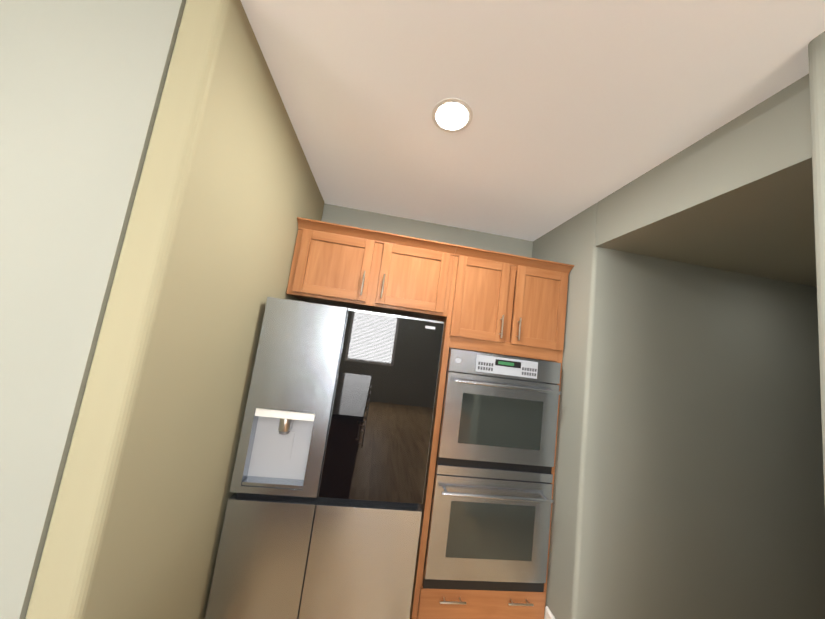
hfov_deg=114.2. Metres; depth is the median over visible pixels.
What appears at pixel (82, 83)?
wall
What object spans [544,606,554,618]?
baseboard
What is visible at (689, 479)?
wall
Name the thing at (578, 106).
ceiling
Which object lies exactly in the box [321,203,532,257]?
wall
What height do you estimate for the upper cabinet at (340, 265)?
0.488 m
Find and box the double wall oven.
[423,348,560,591]
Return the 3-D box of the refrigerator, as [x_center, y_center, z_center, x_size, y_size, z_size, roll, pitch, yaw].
[-0.450,0.924,1.718,0.932,1.796,0.817,8,-6,-6]
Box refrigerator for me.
[205,297,443,618]
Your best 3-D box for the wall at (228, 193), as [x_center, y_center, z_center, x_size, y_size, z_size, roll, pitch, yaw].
[-0.902,0.357,1.416,0.120,2.815,1.470,8,-6,-6]
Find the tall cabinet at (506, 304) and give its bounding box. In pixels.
[410,245,573,618]
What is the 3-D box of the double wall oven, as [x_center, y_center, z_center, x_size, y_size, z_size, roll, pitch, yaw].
[0.511,1.039,1.937,0.773,1.433,0.596,8,-6,-6]
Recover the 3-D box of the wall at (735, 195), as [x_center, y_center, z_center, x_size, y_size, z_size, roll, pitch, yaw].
[3.007,-0.370,1.477,3.546,0.345,0.935,8,-6,-6]
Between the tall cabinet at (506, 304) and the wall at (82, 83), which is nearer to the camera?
the wall at (82, 83)
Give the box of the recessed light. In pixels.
[432,98,472,132]
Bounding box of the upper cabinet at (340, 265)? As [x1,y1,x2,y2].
[286,217,456,319]
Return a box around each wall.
[0,0,185,618]
[25,0,324,618]
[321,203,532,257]
[532,203,824,618]
[595,74,816,286]
[808,31,824,499]
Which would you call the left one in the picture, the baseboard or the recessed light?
the recessed light
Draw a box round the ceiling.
[240,0,824,240]
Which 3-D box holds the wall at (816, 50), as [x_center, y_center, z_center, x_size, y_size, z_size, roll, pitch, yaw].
[2.852,0.783,0.757,3.676,2.815,0.235,8,-6,-6]

